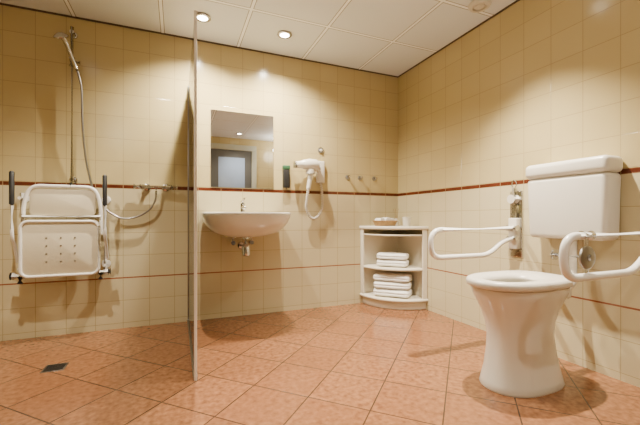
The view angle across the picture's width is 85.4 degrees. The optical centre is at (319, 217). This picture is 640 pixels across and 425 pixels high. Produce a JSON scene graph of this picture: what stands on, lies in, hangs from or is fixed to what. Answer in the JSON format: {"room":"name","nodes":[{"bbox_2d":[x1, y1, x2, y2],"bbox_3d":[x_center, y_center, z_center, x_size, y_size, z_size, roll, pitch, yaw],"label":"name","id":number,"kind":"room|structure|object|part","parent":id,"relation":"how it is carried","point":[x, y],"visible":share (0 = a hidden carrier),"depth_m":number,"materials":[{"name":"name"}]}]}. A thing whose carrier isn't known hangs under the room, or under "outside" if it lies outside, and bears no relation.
{"room":"accessible bathroom","nodes":[
{"label":"accessible bathroom","id":0,"kind":"room"},
{"bbox_2d":[0,5,397,340],"bbox_3d":[-1.021,-0.345,3.261,4.337,2.550,0.120,0,0,-22],"label":"wall","id":1,"kind":"structure","parent":0,"point":[135,83],"depth_m":3.07,"materials":[{"name":"beige tile"}]},
{"bbox_2d":[9,171,110,283],"bbox_3d":[-1.992,0.074,2.693,0.636,0.829,0.190,0,0,-22],"label":"shower seat","id":2,"kind":"object","parent":1,"relation":"attached to","point":[46,248],"visible":1,"depth_m":2.65,"materials":[{"name":"plastic"}]},
{"bbox_3d":[-1.973,0.230,2.648,0.510,0.430,0.030,0,0,-22],"label":"seat plate","id":3,"kind":"part","parent":2,"relation":"part of","materials":[{"name":"plastic"}]},
{"bbox_2d":[0,3,397,77],"bbox_3d":[-0.996,-1.615,3.200,4.097,0.009,0.012,0,0,-22],"label":"trim","id":4,"kind":"structure","parent":1,"relation":"attached to","point":[0,3],"depth_m":3.08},
{"bbox_2d":[211,109,272,188],"bbox_3d":[-0.733,-0.644,3.310,0.593,0.718,0.008,0,0,-22],"label":"wall mirror","id":5,"kind":"object","parent":1,"relation":"attached to","point":[241,143],"visible":1,"depth_m":3.30,"materials":[{"name":"silver mirror"}]},
{"bbox_2d":[200,198,290,256],"bbox_3d":[-0.639,0.079,3.032,0.746,0.523,0.595,0,0,-22],"label":"washbasin","id":6,"kind":"object","parent":1,"relation":"attached to","point":[243,224],"visible":1,"depth_m":2.80,"materials":[{"name":"white ceramic"}]},
{"bbox_2d":[240,198,245,211],"bbox_3d":[-0.703,-0.113,3.188,0.056,0.140,0.164,0,0,-22],"label":"tap","id":7,"kind":"object","parent":6,"relation":"on","point":[242,205],"depth_m":3.22,"materials":[{"name":"silver metal"}]},
{"bbox_2d":[200,212,290,236],"bbox_3d":[-0.639,0.059,3.032,0.746,0.213,0.595,0,0,-22],"label":"basin","id":8,"kind":"object","parent":6,"relation":"in","point":[230,224],"depth_m":2.79,"materials":[{"name":"white ceramic"}]},
{"bbox_2d":[282,165,289,188],"bbox_3d":[-0.335,-0.404,3.450,0.070,0.237,0.053,0,0,-22],"label":"soap dispenser","id":9,"kind":"object","parent":1,"relation":"attached to","point":[286,168],"visible":1,"depth_m":3.43,"materials":[{"name":"black plastic"}]},
{"bbox_2d":[293,159,324,219],"bbox_3d":[-0.097,-0.286,3.496,0.353,0.614,0.150,0,0,-22],"label":"hair dryer","id":10,"kind":"object","parent":1,"relation":"attached to","point":[311,166],"visible":1,"depth_m":3.46,"materials":[{"name":"white plastic"}]},
{"bbox_3d":[-0.102,-0.394,3.474,0.070,0.228,0.055,0,0,-22],"label":"dryer handle","id":11,"kind":"part","parent":10,"relation":"part of","materials":[{"name":"white plastic"}]},
{"bbox_3d":[-0.059,-0.175,3.534,0.222,0.392,0.060,0,0,-39],"label":"coiled cord","id":12,"kind":"part","parent":10,"relation":"part of","materials":[{"name":"white plastic"}]},
{"bbox_2d":[0,0,515,75],"bbox_3d":[-0.266,-1.680,1.429,4.337,0.120,4.084,0,0,-22],"label":"ceiling","id":13,"kind":"structure","parent":0,"point":[389,37],"depth_m":2.86,"materials":[{"name":"white paint"}]},
{"bbox_2d":[197,13,210,21],"bbox_3d":[-0.945,-1.613,2.791,0.130,0.014,0.130,0,0,-22],"label":"recessed light","id":14,"kind":"object","parent":13,"relation":"in","point":[202,17],"depth_m":2.78,"materials":[{"name":"white glass"}]},
{"bbox_2d":[277,30,291,38],"bbox_3d":[-0.311,-1.613,3.052,0.130,0.014,0.130,0,0,-22],"label":"recessed light","id":15,"kind":"object","parent":13,"relation":"in","point":[283,34],"depth_m":3.04,"materials":[{"name":"white glass"}]},
{"bbox_2d":[0,303,639,424],"bbox_3d":[-0.266,0.990,1.429,4.337,0.120,4.084,0,0,-22],"label":"floor","id":16,"kind":"structure","parent":0,"point":[357,363],"depth_m":2.00,"materials":[{"name":"tile"}]},
{"bbox_2d":[40,362,68,372],"bbox_3d":[-1.646,0.928,2.156,0.120,0.004,0.120,0,0,-22],"label":"floor drain","id":17,"kind":"object","parent":16,"relation":"on","point":[60,366],"visible":1,"depth_m":2.15,"materials":[{"name":"metal"}]},
{"bbox_2d":[187,10,197,380],"bbox_3d":[-0.947,-0.128,2.555,0.024,2.115,1.242,0,0,-22],"label":"screen","id":18,"kind":"object","parent":16,"relation":"on","point":[192,86],"visible":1,"depth_m":2.13,"materials":[{"name":"clear glass"}]},
{"bbox_3d":[-0.949,-0.132,2.559,0.008,2.100,1.228,0,0,-22],"label":"glass panel","id":19,"kind":"part","parent":18,"relation":"part of","materials":[{"name":"clear glass"}]},
{"bbox_3d":[-0.945,0.919,2.549,0.024,0.022,1.214,0,0,-22],"label":"rail","id":20,"kind":"part","parent":18,"relation":"part of","materials":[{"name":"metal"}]},
{"bbox_3d":[-0.714,-0.128,1.988,0.016,2.115,0.016,0,0,-22],"label":"post","id":21,"kind":"part","parent":18,"relation":"part of","materials":[{"name":"silver metal"}]},
{"bbox_2d":[359,225,428,309],"bbox_3d":[0.763,0.507,3.646,0.505,0.845,0.523,0,0,-22],"label":"corner shelf","id":22,"kind":"object","parent":16,"relation":"on","point":[412,240],"visible":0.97,"depth_m":3.69,"materials":[{"name":"white laminate"}]},
{"bbox_3d":[0.460,0.480,3.772,0.016,0.730,0.057,0,0,-22],"label":"panel","id":23,"kind":"part","parent":22,"relation":"part of","materials":[{"name":"white laminate"}]},
{"bbox_3d":[0.673,0.480,3.885,0.481,0.730,0.012,0,0,-22],"label":"panel","id":24,"kind":"part","parent":22,"relation":"part of","materials":[{"name":"white laminate"}]},
{"bbox_2d":[373,217,396,225],"bbox_3d":[0.696,0.039,3.709,0.288,0.089,0.198,0,0,-22],"label":"basket","id":25,"kind":"object","parent":22,"relation":"on","point":[384,221],"visible":1,"depth_m":3.63,"materials":[{"name":"wicker"}]},
{"bbox_2d":[373,272,411,297],"bbox_3d":[0.767,0.702,3.659,0.380,0.240,0.245,0,0,23],"label":"folded towels","id":26,"kind":"object","parent":22,"relation":"on","point":[390,284],"visible":1,"depth_m":3.56,"materials":[{"name":"white fabric"}]},
{"bbox_2d":[377,252,408,266],"bbox_3d":[0.773,0.438,3.673,0.312,0.147,0.221,0,0,22],"label":"folded towels","id":27,"kind":"object","parent":22,"relation":"on","point":[393,259],"visible":1,"depth_m":3.58,"materials":[{"name":"white fabric"}]},
{"bbox_3d":[0.769,0.176,3.663,0.480,0.017,0.498,0,0,-22],"label":"under shelf","id":28,"kind":"part","parent":22,"relation":"part of","materials":[{"name":"white laminate"}]},
{"bbox_3d":[0.764,0.833,3.650,0.500,0.025,0.518,0,0,-22],"label":"shelf","id":29,"kind":"part","parent":22,"relation":"part of","materials":[{"name":"white laminate"}]},
{"bbox_3d":[0.767,0.522,3.656,0.490,0.025,0.508,0,0,-22],"label":"shelf","id":30,"kind":"part","parent":22,"relation":"part of","materials":[{"name":"white laminate"}]},
{"bbox_2d":[402,217,410,225],"bbox_3d":[0.905,0.036,3.622,0.090,0.095,0.090,0,0,-22],"label":"cup","id":31,"kind":"object","parent":22,"relation":"on","point":[406,220],"visible":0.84,"depth_m":3.59,"materials":[{"name":"white ceramic"}]},
{"bbox_3d":[0.983,0.480,3.752,0.012,0.730,0.491,0,0,-22],"label":"panel","id":32,"kind":"part","parent":22,"relation":"part of","materials":[{"name":"white laminate"}]},
{"bbox_3d":[1.058,0.480,3.509,0.057,0.730,0.016,0,0,-22],"label":"panel","id":33,"kind":"part","parent":22,"relation":"part of","materials":[{"name":"white laminate"}]},
{"bbox_2d":[466,270,573,397],"bbox_3d":[1.129,0.630,1.969,0.631,0.600,0.406,0,0,-22],"label":"toilet","id":34,"kind":"object","parent":16,"relation":"on","point":[520,309],"visible":0.98,"depth_m":1.83,"materials":[{"name":"white ceramic"}]},
{"bbox_3d":[1.111,0.352,1.962,0.592,0.044,0.406,0,0,-22],"label":"seat","id":35,"kind":"part","parent":34,"relation":"part of","materials":[{"name":"white plastic"}]},
{"bbox_2d":[468,0,491,12],"bbox_3d":[1.209,-1.607,2.629,0.164,0.026,0.164,0,0,-22],"label":"ceiling vent","id":36,"kind":"object","parent":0,"point":[476,6],"depth_m":2.62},
{"bbox_2d":[398,0,639,386],"bbox_3d":[1.683,-0.345,2.232,0.120,2.550,3.844,0,0,-22],"label":"wall","id":37,"kind":"structure","parent":0,"point":[538,82],"depth_m":2.52,"materials":[{"name":"beige tile"}]},
{"bbox_2d":[398,0,519,76],"bbox_3d":[1.625,-1.615,2.201,0.012,0.009,3.832,0,0,-22],"label":"trim","id":38,"kind":"structure","parent":37,"relation":"attached to","point":[516,1],"depth_m":3.05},
{"bbox_2d":[428,180,522,259],"bbox_3d":[1.092,0.003,2.435,0.820,0.574,0.100,0,0,-22],"label":"grab rail","id":39,"kind":"object","parent":37,"relation":"attached to","point":[514,239],"visible":1,"depth_m":2.54,"materials":[{"name":"white metal"}]},
{"bbox_3d":[1.435,-0.140,2.576,0.053,0.064,0.064,0,0,-22],"label":"release knob","id":40,"kind":"part","parent":39,"relation":"part of","materials":[{"name":"white plastic"}]},
{"bbox_3d":[1.465,0.045,2.589,0.012,0.490,0.100,0,0,-22],"label":"wall plate","id":41,"kind":"part","parent":39,"relation":"part of","materials":[{"name":"silver metal"}]},
{"bbox_2d":[526,155,622,288],"bbox_3d":[1.525,0.044,2.148,0.234,0.805,0.496,0,0,-22],"label":"toilet cistern","id":42,"kind":"object","parent":37,"relation":"attached to","point":[566,197],"depth_m":2.07,"materials":[{"name":"white ceramic"}]},
{"bbox_2d":[550,231,639,281],"bbox_3d":[1.400,0.003,1.696,0.821,0.574,0.173,0,0,-20],"label":"grab rail","id":43,"kind":"object","parent":37,"relation":"attached to","point":[587,257],"visible":1,"depth_m":1.54,"materials":[{"name":"white metal"}]},
{"bbox_3d":[-1.492,-0.265,2.991,0.066,0.066,0.020,0,0,-22],"label":"inlet rose","id":44,"kind":"object","parent":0,"visible":0},
{"bbox_2d":[141,184,169,189],"bbox_3d":[-1.403,-0.265,2.970,0.220,0.046,0.046,0,0,-22],"label":"mixer","id":45,"kind":"object","parent":44,"relation":"attached to","point":[143,186],"visible":1,"depth_m":2.95,"materials":[{"name":"silver metal"}]},
{"bbox_3d":[-1.402,-0.235,2.970,0.024,0.030,0.024,0,0,-22],"label":"outlet","id":46,"kind":"object","parent":45,"relation":"attached to","visible":0},
{"bbox_2d":[77,71,156,218],"bbox_3d":[-1.663,-0.575,2.866,0.573,1.174,0.061,0,0,-27],"label":"hose","id":47,"kind":"object","parent":46,"relation":"attached to","point":[78,74],"visible":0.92,"depth_m":2.77,"materials":[{"name":"metal"}]},
{"bbox_3d":[-1.970,-0.305,2.767,0.032,0.032,0.071,0,0,-22],"label":"bracket","id":48,"kind":"object","parent":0,"visible":0},
{"bbox_2d":[70,26,73,183],"bbox_3d":[-1.961,-0.890,2.745,0.026,1.240,0.026,0,0,-22],"label":"riser rail","id":49,"kind":"object","parent":48,"relation":"attached to","point":[71,27],"visible":0.88,"depth_m":2.74,"materials":[{"name":"silver metal"}]},
{"bbox_3d":[-1.961,-1.235,2.745,0.044,0.070,0.044,0,0,-22],"label":"slider","id":50,"kind":"object","parent":49,"relation":"attached to","visible":0},
{"bbox_2d":[62,38,78,71],"bbox_3d":[-1.930,-1.267,2.675,0.037,0.244,0.130,0,0,26],"label":"handle","id":51,"kind":"object","parent":50,"relation":"attached to","point":[64,40],"visible":0.88,"depth_m":2.67,"materials":[{"name":"silver metal"}]},
{"bbox_2d":[53,32,68,38],"bbox_3d":[-1.952,-1.367,2.616,0.103,0.070,0.090,0,0,-22],"label":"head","id":52,"kind":"object","parent":51,"relation":"attached to","point":[59,35],"visible":1,"depth_m":2.58}
]}

